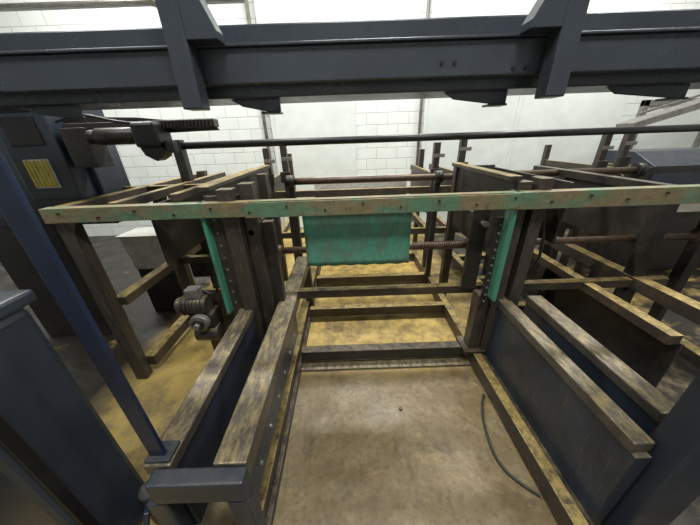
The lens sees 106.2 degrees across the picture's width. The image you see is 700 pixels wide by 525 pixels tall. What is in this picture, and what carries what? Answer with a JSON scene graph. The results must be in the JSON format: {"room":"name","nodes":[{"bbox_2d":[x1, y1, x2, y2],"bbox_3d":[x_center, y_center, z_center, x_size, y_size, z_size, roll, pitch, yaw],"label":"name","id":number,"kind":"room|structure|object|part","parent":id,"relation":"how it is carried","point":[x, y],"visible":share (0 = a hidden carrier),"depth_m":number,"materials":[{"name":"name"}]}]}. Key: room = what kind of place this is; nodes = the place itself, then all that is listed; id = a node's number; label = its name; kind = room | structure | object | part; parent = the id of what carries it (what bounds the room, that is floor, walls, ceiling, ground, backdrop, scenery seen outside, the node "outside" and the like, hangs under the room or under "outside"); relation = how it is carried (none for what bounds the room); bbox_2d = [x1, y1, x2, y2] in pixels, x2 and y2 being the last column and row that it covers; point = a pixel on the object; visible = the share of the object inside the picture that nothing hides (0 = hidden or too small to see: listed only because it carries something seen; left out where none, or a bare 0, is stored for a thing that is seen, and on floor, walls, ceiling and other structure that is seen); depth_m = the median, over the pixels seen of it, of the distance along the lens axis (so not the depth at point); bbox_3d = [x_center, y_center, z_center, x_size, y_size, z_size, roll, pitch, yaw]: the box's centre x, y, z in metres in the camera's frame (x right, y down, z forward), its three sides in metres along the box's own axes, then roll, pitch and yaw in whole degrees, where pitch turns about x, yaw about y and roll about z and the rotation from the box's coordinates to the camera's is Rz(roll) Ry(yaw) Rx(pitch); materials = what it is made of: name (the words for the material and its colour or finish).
{"room":"factory floor","nodes":[
{"label":"factory floor","id":0,"kind":"room"},
{"bbox_2d":[0,224,699,524],"bbox_3d":[0.546,1.310,1.516,15.000,0.100,9.600,-2,25,0],"label":"floor","id":1,"kind":"structure","parent":0,"point":[353,457],"depth_m":1.90,"materials":[{"name":"concrete"}]},
{"bbox_2d":[0,224,127,335],"bbox_3d":[-2.871,0.176,2.638,0.650,1.200,0.260,-2,25,0],"label":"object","id":2,"kind":"structure","parent":1,"relation":"on","point":[13,257],"depth_m":2.50,"materials":[{"name":"metal"}]},
{"bbox_2d":[0,110,130,226],"bbox_3d":[-2.664,-0.780,2.187,1.330,0.900,0.300,-2,25,0],"label":"column","id":3,"kind":"structure","parent":2,"relation":"on","point":[110,179],"depth_m":2.16,"materials":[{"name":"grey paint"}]},
{"bbox_2d":[0,112,97,200],"bbox_3d":[-2.239,-0.798,1.937,0.380,0.640,0.150,-2,25,0],"label":"slab","id":4,"kind":"object","parent":3,"relation":"attached to","point":[76,183],"visible":0.59,"depth_m":1.90,"materials":[{"name":"blue paint"}]},
{"bbox_2d":[0,116,44,145],"bbox_3d":[-2.253,-0.898,1.800,0.240,0.180,0.010,-2,25,0],"label":"slab slot","id":5,"kind":"object","parent":4,"relation":"attached to","point":[18,130],"visible":1,"depth_m":1.79,"materials":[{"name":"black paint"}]},
{"bbox_2d":[22,159,61,188],"bbox_3d":[-2.244,-0.644,1.917,0.180,0.200,0.016,-2,25,0],"label":"label plate","id":6,"kind":"object","parent":4,"relation":"attached to","point":[34,160],"depth_m":1.91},
{"bbox_3d":[-2.320,-0.640,1.913,0.017,0.180,0.006,-2,25,0],"label":"label strip","id":7,"kind":"part","parent":6,"relation":"part of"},
{"bbox_3d":[-2.291,-0.641,1.913,0.017,0.180,0.006,-2,25,0],"label":"label strip","id":8,"kind":"part","parent":6,"relation":"part of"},
{"bbox_3d":[-2.262,-0.642,1.913,0.017,0.180,0.006,-2,25,0],"label":"label strip","id":9,"kind":"part","parent":6,"relation":"part of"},
{"bbox_3d":[-2.233,-0.643,1.913,0.017,0.180,0.006,-2,25,0],"label":"label strip","id":10,"kind":"part","parent":6,"relation":"part of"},
{"bbox_3d":[-2.204,-0.644,1.913,0.017,0.180,0.006,-2,25,0],"label":"label strip","id":11,"kind":"part","parent":6,"relation":"part of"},
{"bbox_3d":[-2.175,-0.645,1.913,0.017,0.180,0.006,-2,25,0],"label":"label strip","id":12,"kind":"part","parent":6,"relation":"part of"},
{"bbox_2d":[54,114,218,167],"bbox_3d":[-1.492,-0.876,1.884,1.080,0.340,0.200,-2,25,0],"label":"carriage arm","id":13,"kind":"object","parent":3,"relation":"attached to","point":[86,142],"visible":0.89,"depth_m":1.84,"materials":[{"name":"metal"}]},
{"bbox_3d":[-1.627,-0.890,1.853,0.290,0.110,0.110,-2,25,0],"label":"head motor","id":14,"kind":"part","parent":13,"relation":"part of","materials":[{"name":"metal"}]},
{"bbox_3d":[-1.480,-0.980,1.879,1.050,0.050,0.080,-2,25,0],"label":"arm","id":15,"kind":"part","parent":13,"relation":"part of","materials":[{"name":"metal"}]},
{"bbox_3d":[-1.501,-0.978,1.935,1.069,0.200,0.020,-2,25,0],"label":"arm plate","id":16,"kind":"part","parent":13,"relation":"part of","materials":[{"name":"metal"}]},
{"bbox_2d":[0,289,158,524],"bbox_3d":[-1.583,0.786,1.061,1.220,1.371,0.330,-2,25,0],"label":"cabinet","id":17,"kind":"object","parent":1,"relation":"on","point":[60,463],"visible":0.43,"depth_m":0.98,"materials":[{"name":"blue metal"}]},
{"bbox_3d":[-1.659,0.201,0.782,1.110,0.050,0.330,-2,25,0],"label":"lid","id":18,"kind":"part","parent":17,"relation":"part of","materials":[{"name":"blue paint"}]},
{"bbox_3d":[-1.007,1.245,1.371,0.100,0.240,0.100,-2,25,0],"label":"foot post","id":19,"kind":"part","parent":17,"relation":"part of","materials":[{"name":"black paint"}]},
{"bbox_2d":[54,170,225,378],"bbox_3d":[-1.950,-0.047,2.691,1.995,1.500,1.720,-2,25,0],"label":"frame","id":20,"kind":"object","parent":1,"relation":"on","point":[179,240],"visible":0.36,"depth_m":2.06,"materials":[{"name":"wood"}]},
{"bbox_3d":[-1.789,0.344,1.971,0.090,1.400,0.080,-2,25,0],"label":"leg","id":21,"kind":"part","parent":20,"relation":"part of","materials":[{"name":"wood"}]},
{"bbox_3d":[-1.824,-0.666,2.388,0.080,0.070,1.660,-2,25,0],"label":"rail","id":22,"kind":"part","parent":20,"relation":"part of","materials":[{"name":"wood"}]},
{"bbox_3d":[-1.748,-0.049,2.715,0.090,0.070,1.600,-2,25,0],"label":"rail","id":23,"kind":"part","parent":20,"relation":"part of","materials":[{"name":"wood"}]},
{"bbox_3d":[-1.495,-0.696,2.390,0.060,0.060,1.640,-2,25,0],"label":"rail","id":24,"kind":"part","parent":20,"relation":"part of","materials":[{"name":"wood"}]},
{"bbox_3d":[-1.722,-0.020,2.674,0.090,1.450,0.080,-2,25,0],"label":"leg","id":25,"kind":"part","parent":20,"relation":"part of","materials":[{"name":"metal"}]},
{"bbox_3d":[-1.306,-0.448,2.367,0.020,0.420,1.300,-2,25,0],"label":"plate","id":26,"kind":"part","parent":20,"relation":"part of","materials":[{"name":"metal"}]},
{"bbox_3d":[-1.719,0.496,2.975,0.090,0.100,1.600,-2,25,0],"label":"rail","id":27,"kind":"part","parent":20,"relation":"part of","materials":[{"name":"wood"}]},
{"bbox_3d":[-1.995,-0.393,3.422,0.440,1.300,0.020,-2,25,0],"label":"panel","id":28,"kind":"part","parent":20,"relation":"part of","materials":[{"name":"wood"}]},
{"bbox_3d":[-1.735,-0.407,3.431,0.090,1.500,0.080,-2,25,0],"label":"leg","id":29,"kind":"part","parent":20,"relation":"part of","materials":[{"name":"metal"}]},
{"bbox_2d":[143,501,150,524],"bbox_3d":[-0.894,1.232,1.143,0.166,0.452,0.135,-2,25,0],"label":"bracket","id":30,"kind":"object","parent":1,"relation":"on","point":[146,516],"visible":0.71,"depth_m":1.08,"materials":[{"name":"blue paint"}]},
{"bbox_2d":[115,227,184,309],"bbox_3d":[-2.158,0.088,3.062,0.520,0.950,0.320,-2,25,0],"label":"bin","id":31,"kind":"object","parent":1,"relation":"on","point":[142,245],"visible":0.51,"depth_m":2.88,"materials":[{"name":"grey metal"}]},
{"bbox_2d":[0,0,699,121],"bbox_3d":[0.229,-0.617,1.515,7.300,3.400,0.460,-2,25,0],"label":"gantry","id":32,"kind":"object","parent":1,"relation":"on","point":[192,62],"visible":1,"depth_m":1.24,"materials":[{"name":"metal"}]},
{"bbox_2d":[314,174,406,197],"bbox_3d":[0.173,-0.782,4.337,1.400,1.280,0.300,-2,25,0],"label":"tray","id":33,"kind":"object","parent":1,"relation":"on","point":[399,183],"visible":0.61,"depth_m":3.99,"materials":[{"name":"metal"}]},
{"bbox_2d":[143,162,699,524],"bbox_3d":[0.723,-0.023,2.326,3.753,1.600,3.600,-2,25,0],"label":"frame","id":34,"kind":"object","parent":1,"relation":"on","point":[601,444],"visible":0.88,"depth_m":1.62,"materials":[{"name":"wood"}]},
{"bbox_2d":[0,151,180,463],"bbox_3d":[-0.806,-0.459,0.488,0.100,2.740,0.080,-2,25,0],"label":"strut","id":35,"kind":"object","parent":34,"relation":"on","point":[15,207],"visible":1,"depth_m":0.74,"materials":[{"name":"blue paint"}]},
{"bbox_3d":[-0.759,1.175,1.173,0.080,0.520,0.065,-2,25,0],"label":"leg","id":36,"kind":"part","parent":34,"relation":"part of","materials":[{"name":"blue paint"}]},
{"bbox_3d":[-0.770,0.591,1.541,0.110,0.060,1.100,-2,25,0],"label":"rail","id":37,"kind":"part","parent":34,"relation":"part of","materials":[{"name":"wood"}]},
{"bbox_2d":[174,285,234,349],"bbox_3d":[-1.101,0.563,2.136,0.440,0.820,0.270,-2,25,0],"label":"motor","id":38,"kind":"object","parent":34,"relation":"attached to","point":[210,320],"visible":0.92,"depth_m":2.02,"materials":[{"name":"metal"}]},
{"bbox_3d":[-1.189,0.325,2.038,0.200,0.150,0.150,-2,25,0],"label":"motor","id":39,"kind":"part","parent":38,"relation":"part of","materials":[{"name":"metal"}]},
{"bbox_3d":[-1.131,0.557,2.128,0.180,0.140,0.140,-2,25,0],"label":"motor","id":40,"kind":"part","parent":38,"relation":"part of","materials":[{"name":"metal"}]},
{"bbox_3d":[-1.135,0.735,2.289,0.080,0.380,0.060,-2,25,0],"label":"mount leg","id":41,"kind":"part","parent":38,"relation":"part of","materials":[{"name":"metal"}]},
{"bbox_3d":[-1.075,0.436,2.193,0.380,0.500,0.020,-2,25,0],"label":"mount plate","id":42,"kind":"part","parent":38,"relation":"part of","materials":[{"name":"metal"}]},
{"bbox_3d":[-0.762,0.807,1.644,0.090,0.420,1.100,-2,25,0],"label":"rail plate","id":43,"kind":"part","parent":34,"relation":"part of","materials":[{"name":"blue paint"}]},
{"bbox_3d":[-1.101,-0.729,2.326,0.050,0.050,1.540,-2,25,0],"label":"plate","id":44,"kind":"part","parent":34,"relation":"part of","materials":[{"name":"wood"}]},
{"bbox_3d":[-0.828,0.013,1.841,0.135,0.950,0.020,-2,25,0],"label":"post plate","id":45,"kind":"part","parent":34,"relation":"part of","materials":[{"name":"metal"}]},
{"bbox_3d":[-0.938,-0.779,2.327,0.080,0.030,1.500,-2,25,0],"label":"plate","id":46,"kind":"part","parent":34,"relation":"part of","materials":[{"name":"wood"}]},
{"bbox_3d":[-0.930,-0.567,2.428,0.020,0.440,1.500,-2,25,0],"label":"plate","id":47,"kind":"part","parent":34,"relation":"part of","materials":[{"name":"wood"}]},
{"bbox_3d":[-0.744,0.177,1.920,0.100,1.400,0.080,-2,25,0],"label":"post","id":48,"kind":"part","parent":34,"relation":"part of","materials":[{"name":"wood"}]},
{"bbox_3d":[-0.435,1.164,1.173,0.090,0.520,0.065,-2,25,0],"label":"leg","id":49,"kind":"part","parent":34,"relation":"part of","materials":[{"name":"blue paint"}]},
{"bbox_3d":[-0.641,0.132,1.984,0.090,1.420,0.090,-2,25,0],"label":"post","id":50,"kind":"part","parent":34,"relation":"part of","materials":[{"name":"wood"}]},
{"bbox_3d":[-0.489,0.406,1.956,0.135,0.100,2.000,-2,25,0],"label":"rail","id":51,"kind":"part","parent":34,"relation":"part of","materials":[{"name":"wood"}]},
{"bbox_3d":[-0.806,-0.148,2.795,0.080,1.520,0.080,-2,25,0],"label":"leg","id":52,"kind":"part","parent":34,"relation":"part of","materials":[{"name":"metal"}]},
{"bbox_3d":[-0.547,0.236,2.062,0.070,1.160,0.060,-2,25,0],"label":"post","id":53,"kind":"part","parent":34,"relation":"part of","materials":[{"name":"wood"}]},
{"bbox_3d":[-0.460,0.295,2.955,0.080,0.560,0.080,-2,25,0],"label":"leg","id":54,"kind":"part","parent":34,"relation":"part of","materials":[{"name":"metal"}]},
{"bbox_2d":[38,184,699,223],"bbox_3d":[0.557,-0.367,1.623,4.860,0.105,0.081,-2,25,0],"label":"crossbar","id":55,"kind":"object","parent":34,"relation":"attached to","point":[663,194],"visible":1,"depth_m":1.59,"materials":[{"name":"wood"}]},
{"bbox_2d":[302,212,411,266],"bbox_3d":[0.051,-0.196,1.761,0.716,0.480,0.038,-2,25,0],"label":"panel","id":56,"kind":"object","parent":55,"relation":"hanging from","point":[384,238],"visible":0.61,"depth_m":1.78,"materials":[{"name":"paint"}]},
{"bbox_3d":[1.072,-0.239,2.849,0.080,1.520,0.080,-2,25,0],"label":"leg","id":57,"kind":"part","parent":34,"relation":"part of","materials":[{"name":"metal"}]},
{"bbox_3d":[1.032,0.478,2.159,0.090,0.540,0.100,-2,25,0],"label":"post","id":58,"kind":"part","parent":34,"relation":"part of","materials":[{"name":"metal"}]},
{"bbox_3d":[1.054,-0.470,2.230,0.020,0.570,1.000,-2,25,0],"label":"plate","id":59,"kind":"part","parent":34,"relation":"part of","materials":[{"name":"metal"}]},
{"bbox_3d":[1.226,-0.709,2.662,0.380,0.520,0.020,-2,25,0],"label":"plate","id":60,"kind":"part","parent":34,"relation":"part of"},
{"bbox_3d":[1.035,-0.741,2.101,0.080,0.030,1.000,-2,25,0],"label":"plate","id":61,"kind":"part","parent":34,"relation":"part of","materials":[{"name":"wood"}]},
{"bbox_2d":[278,229,699,256],"bbox_3d":[1.270,-0.162,2.158,4.050,0.130,0.130,-2,25,0],"label":"shaft","id":62,"kind":"object","parent":34,"relation":"attached to","point":[693,236],"visible":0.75,"depth_m":2.13,"materials":[{"name":"metal"}]},
{"bbox_3d":[1.115,0.108,1.952,0.080,1.380,0.080,-2,25,0],"label":"post","id":63,"kind":"part","parent":34,"relation":"part of","materials":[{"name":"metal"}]},
{"bbox_3d":[1.217,-0.108,1.840,0.080,0.940,0.100,-2,25,0],"label":"post","id":64,"kind":"part","parent":34,"relation":"part of","materials":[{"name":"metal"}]},
{"bbox_3d":[1.412,-0.533,2.206,0.020,0.420,1.000,-2,25,0],"label":"plate","id":65,"kind":"part","parent":34,"relation":"part of","materials":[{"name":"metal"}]},
{"bbox_3d":[1.184,0.816,1.680,0.070,0.590,1.100,-2,25,0],"label":"rail plate","id":66,"kind":"part","parent":34,"relation":"part of","materials":[{"name":"metal"}]},
{"bbox_3d":[1.174,0.519,1.550,0.090,0.060,1.080,-2,25,0],"label":"rail","id":67,"kind":"part","parent":34,"relation":"part of","materials":[{"name":"wood"}]},
{"bbox_3d":[1.433,0.778,1.743,0.090,0.590,0.960,-2,25,0],"label":"rail plate","id":68,"kind":"part","parent":34,"relation":"part of","materials":[{"name":"blue paint"}]},
{"bbox_3d":[1.423,0.484,1.604,0.110,0.060,0.960,-2,25,0],"label":"rail","id":69,"kind":"part","parent":34,"relation":"part of","materials":[{"name":"wood"}]},
{"bbox_2d":[173,124,699,292],"bbox_3d":[1.163,-0.357,2.728,5.450,1.830,0.080,-2,25,0],"label":"pipe","id":70,"kind":"object","parent":1,"relation":"on","point":[182,160],"visible":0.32,"depth_m":2.33,"materials":[{"name":"black metal"}]},
{"bbox_2d":[262,134,637,280],"bbox_3d":[1.149,-0.896,3.922,4.320,1.780,1.360,-2,25,0],"label":"frame","id":71,"kind":"object","parent":1,"relation":"on","point":[279,189],"visible":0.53,"depth_m":3.29,"materials":[{"name":"metal"}]},
{"bbox_3d":[-0.939,-0.534,3.384,0.070,1.720,0.070,-2,25,0],"label":"post","id":72,"kind":"part","parent":71,"relation":"part of","materials":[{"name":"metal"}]},
{"bbox_3d":[-0.956,-1.008,3.823,0.020,0.400,1.120,-2,25,0],"label":"long panel","id":73,"kind":"part","parent":71,"relation":"part of","materials":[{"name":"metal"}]},
{"bbox_3d":[-0.740,-0.550,3.380,0.070,1.740,0.070,-2,25,0],"label":"post","id":74,"kind":"part","parent":71,"relation":"part of","materials":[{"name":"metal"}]},
{"bbox_3d":[-0.935,-0.995,4.494,0.070,1.600,0.070,-2,25,0],"label":"post","id":75,"kind":"part","parent":71,"relation":"part of","materials":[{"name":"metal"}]},
{"bbox_3d":[1.163,-1.068,4.494,0.070,1.600,0.070,-2,25,0],"label":"post","id":76,"kind":"part","parent":71,"relation":"part of","materials":[{"name":"wood"}]},
{"bbox_3d":[1.013,-1.077,3.823,0.020,0.400,1.120,-2,25,0],"label":"long panel","id":77,"kind":"part","parent":71,"relation":"part of","materials":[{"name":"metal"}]},
{"bbox_3d":[1.030,-0.603,3.384,0.070,1.720,0.070,-2,25,0],"label":"post","id":78,"kind":"part","parent":71,"relation":"part of","materials":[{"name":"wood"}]},
{"bbox_3d":[1.313,-1.087,3.823,0.020,0.400,1.120,-2,25,0],"label":"long panel","id":79,"kind":"part","parent":71,"relation":"part of","materials":[{"name":"metal"}]},
{"bbox_3d":[1.329,-0.640,3.371,0.070,1.780,0.070,-2,25,0],"label":"post","id":80,"kind":"part","parent":71,"relation":"part of","materials":[{"name":"wood"}]},
{"bbox_3d":[3.162,-1.138,4.494,0.070,1.600,0.070,-2,25,0],"label":"post","id":81,"kind":"part","parent":71,"relation":"part of","materials":[{"name":"wood"}]},
{"bbox_3d":[3.162,-1.152,3.823,0.020,0.400,1.120,-2,25,0],"label":"long panel","id":82,"kind":"part","parent":71,"relation":"part of","materials":[{"name":"metal"}]},
{"bbox_3d":[2.978,-0.680,3.380,0.070,1.740,0.070,-2,25,0],"label":"post","id":83,"kind":"part","parent":71,"relation":"part of","materials":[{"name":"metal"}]},
{"bbox_3d":[3.227,-0.707,3.371,0.070,1.780,0.070,-2,25,0],"label":"post","id":84,"kind":"part","parent":71,"relation":"part of","materials":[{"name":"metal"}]},
{"bbox_2d":[286,163,648,287],"bbox_3d":[1.283,-0.361,3.171,3.910,1.450,0.140,-2,25,0],"label":"roller","id":85,"kind":"object","parent":1,"relation":"on","point":[636,170],"visible":0.59,"depth_m":2.87,"materials":[{"name":"metal"}]},
{"bbox_2d":[481,393,540,497],"bbox_3d":[0.958,1.136,1.711,0.155,0.015,0.640,-2,25,0],"label":"hose","id":86,"kind":"object","parent":1,"relation":"on","point":[483,394],"visible":1,"depth_m":1.59,"materials":[{"name":"green rubber"}]},
{"bbox_2d":[442,165,699,387],"bbox_3d":[2.219,-0.208,2.816,1.350,1.420,3.200,-2,25,0],"label":"frame","id":87,"kind":"object","parent":1,"relation":"on","point":[648,346],"visible":0.47,"depth_m":2.14,"materials":[{"name":"wood"}]},
{"bbox_3d":[1.602,0.326,3.170,0.080,0.090,3.000,-2,25,0],"label":"rail","id":88,"kind":"part","parent":87,"relation":"part of","materials":[{"name":"wood"}]},
{"bbox_3d":[1.925,-0.467,3.464,0.090,1.350,0.090,-2,25,0],"label":"leg","id":89,"kind":"part","parent":87,"relation":"part of","materials":[{"name":"metal"}]},
{"bbox_3d":[1.952,0.300,2.721,0.090,0.600,0.090,-2,25,0],"label":"leg","id":90,"kind":"part","parent":87,"relation":"part of","materials":[{"name":"wood"}]},
{"bbox_3d":[2.341,-0.309,3.102,0.090,1.350,0.090,-2,25,0],"label":"leg","id":91,"kind":"part","parent":87,"relation":"part of","materials":[{"name":"wood"}]},
{"bbox_3d":[2.784,-0.497,3.464,0.090,1.350,0.090,-2,25,0],"label":"leg","id":92,"kind":"part","parent":87,"relation":"part of","materials":[{"name":"wood"}]},
{"bbox_3d":[2.312,-0.832,2.549,0.080,0.070,1.550,-2,25,0],"label":"rail","id":93,"kind":"part","parent":87,"relation":"part of","materials":[{"name":"wood"}]},
{"bbox_3d":[2.023,0.342,2.465,0.020,0.460,1.700,-2,25,0],"label":"plate","id":94,"kind":"part","parent":87,"relation":"part of","materials":[{"name":"wood"}]},
{"bbox_3d":[2.324,-0.501,2.458,0.020,0.450,1.000,-2,25,0],"label":"plate","id":95,"kind":"part","parent":87,"relation":"part of","materials":[{"name":"metal"}]},
{"bbox_3d":[1.941,-0.002,2.577,0.080,0.070,2.200,-2,25,0],"label":"rail","id":96,"kind":"part","parent":87,"relation":"part of","materials":[{"name":"wood"}]},
{"bbox_3d":[2.353,0.056,2.390,0.100,0.100,1.800,-2,25,0],"label":"rail","id":97,"kind":"part","parent":87,"relation":"part of","materials":[{"name":"wood"}]},
{"bbox_3d":[2.356,0.119,2.199,0.090,1.350,0.090,-2,25,0],"label":"leg","id":98,"kind":"part","parent":87,"relation":"part of","materials":[{"name":"metal"}]},
{"bbox_3d":[2.876,0.130,2.312,0.060,1.200,0.080,-2,25,0],"label":"deck leg","id":99,"kind":"part","parent":87,"relation":"part of","materials":[{"name":"metal"}]},
{"bbox_3d":[2.813,0.323,3.078,0.100,0.100,3.200,-2,25,0],"label":"rail","id":100,"kind":"part","parent":87,"relation":"part of","materials":[{"name":"wood"}]},
{"bbox_2d":[567,147,699,269],"bbox_3d":[4.282,-0.734,3.644,1.790,1.530,0.715,-2,25,0],"label":"machine housing","id":101,"kind":"object","parent":1,"relation":"on","point":[679,166],"visible":0.3,"depth_m":3.34,"materials":[{"name":"metal"}]},
{"bbox_2d":[616,94,699,148],"bbox_3d":[5.444,-1.707,4.367,2.222,2.593,0.310,-2,25,0],"label":"ramp","id":102,"kind":"object","parent":1,"relation":"on","point":[693,105],"visible":0.45,"depth_m":3.98,"materials":[{"name":"metal"}]},
{"bbox_3d":[5.418,-2.453,4.018,2.222,0.685,0.300,-2,25,0],"label":"frame","id":103,"kind":"part","parent":102,"relation":"part of","materials":[{"name":"metal"}]},
{"bbox_2d":[0,0,699,236],"bbox_3d":[0.391,-3.138,4.827,15.400,5.300,0.200,-2,25,0],"label":"wall","id":104,"kind":"structure","parent":0,"point":[374,117],"depth_m":4.88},
{"bbox_2d":[0,0,429,221],"bbox_3d":[-2.643,-2.966,4.687,7.925,4.900,0.090,-2,25,0],"label":"conduit","id":105,"kind":"object","parent":104,"relation":"attached to","point":[83,2],"visible":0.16,"depth_m":4.14,"materials":[{"name":"metal"}]},
{"bbox_2d":[254,0,287,221],"bbox_3d":[-1.446,-2.721,4.843,0.060,4.350,0.015,-2,25,0],"label":"trim","id":106,"kind":"structure","parent":104,"relation":"attached to","point":[255,1],"depth_m":4.93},
{"bbox_2d":[257,0,356,226],"bbox_3d":[-0.672,-2.758,4.863,1.550,4.350,0.030,-2,25,0],"label":"window","id":107,"kind":"structure","parent":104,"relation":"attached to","point":[317,119],"depth_m":4.90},
{"bbox_2d":[421,0,436,148],"bbox_3d":[1.402,-2.821,4.843,0.060,4.350,0.015,-2,25,0],"label":"trim","id":108,"kind":"structure","parent":104,"relation":"attached to","point":[434,1],"depth_m":4.84,"materials":[{"name":"white metal"}]},
{"bbox_2d":[419,0,536,222],"bbox_3d":[2.252,-2.860,4.863,1.700,4.350,0.030,-2,25,0],"label":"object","id":109,"kind":"object","parent":104,"relation":"attached to","point":[444,115],"visible":0.2,"depth_m":4.92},
{"bbox_2d":[505,95,523,168],"bbox_3d":[3.121,-2.881,4.843,0.060,4.350,0.015,-2,25,0],"label":"trim","id":110,"kind":"structure","parent":104,"relation":"attached to","point":[521,96],"depth_m":4.99,"materials":[{"name":"white metal"}]},
{"bbox_2d":[508,0,662,169],"bbox_3d":[4.110,-2.925,4.863,1.980,4.350,0.030,-2,25,0],"label":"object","id":111,"kind":"object","parent":104,"relation":"attached to","point":[603,109],"visible":0.2,"depth_m":4.95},
{"bbox_2d":[632,100,650,147],"bbox_3d":[5.485,-1.968,5.312,0.100,2.250,0.080,-2,25,0],"label":"door frame","id":112,"kind":"structure","parent":104,"relation":"attached to","point":[641,108],"depth_m":4.88,"materials":[{"name":"metal"}]},
{"bbox_2d":[632,105,699,148],"bbox_3d":[6.136,-1.952,5.347,1.200,2.150,0.050,-2,25,0],"label":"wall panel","id":113,"kind":"object","parent":104,"relation":"attached to","point":[672,139],"visible":0.14,"depth_m":5.09,"materials":[{"name":"white paint"}]},
{"bbox_2d":[640,98,697,105],"bbox_3d":[6.100,-2.961,4.851,1.400,0.100,0.080,-2,25,0],"label":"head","id":114,"kind":"object","parent":104,"relation":"attached to","point":[653,102],"visible":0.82,"depth_m":4.82},
{"bbox_2d":[692,131,699,146],"bbox_3d":[6.784,-2.013,5.312,0.100,2.250,0.080,-2,25,0],"label":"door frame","id":115,"kind":"structure","parent":104,"relation":"attached to","point":[696,143],"depth_m":5.12,"materials":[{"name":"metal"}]}
]}

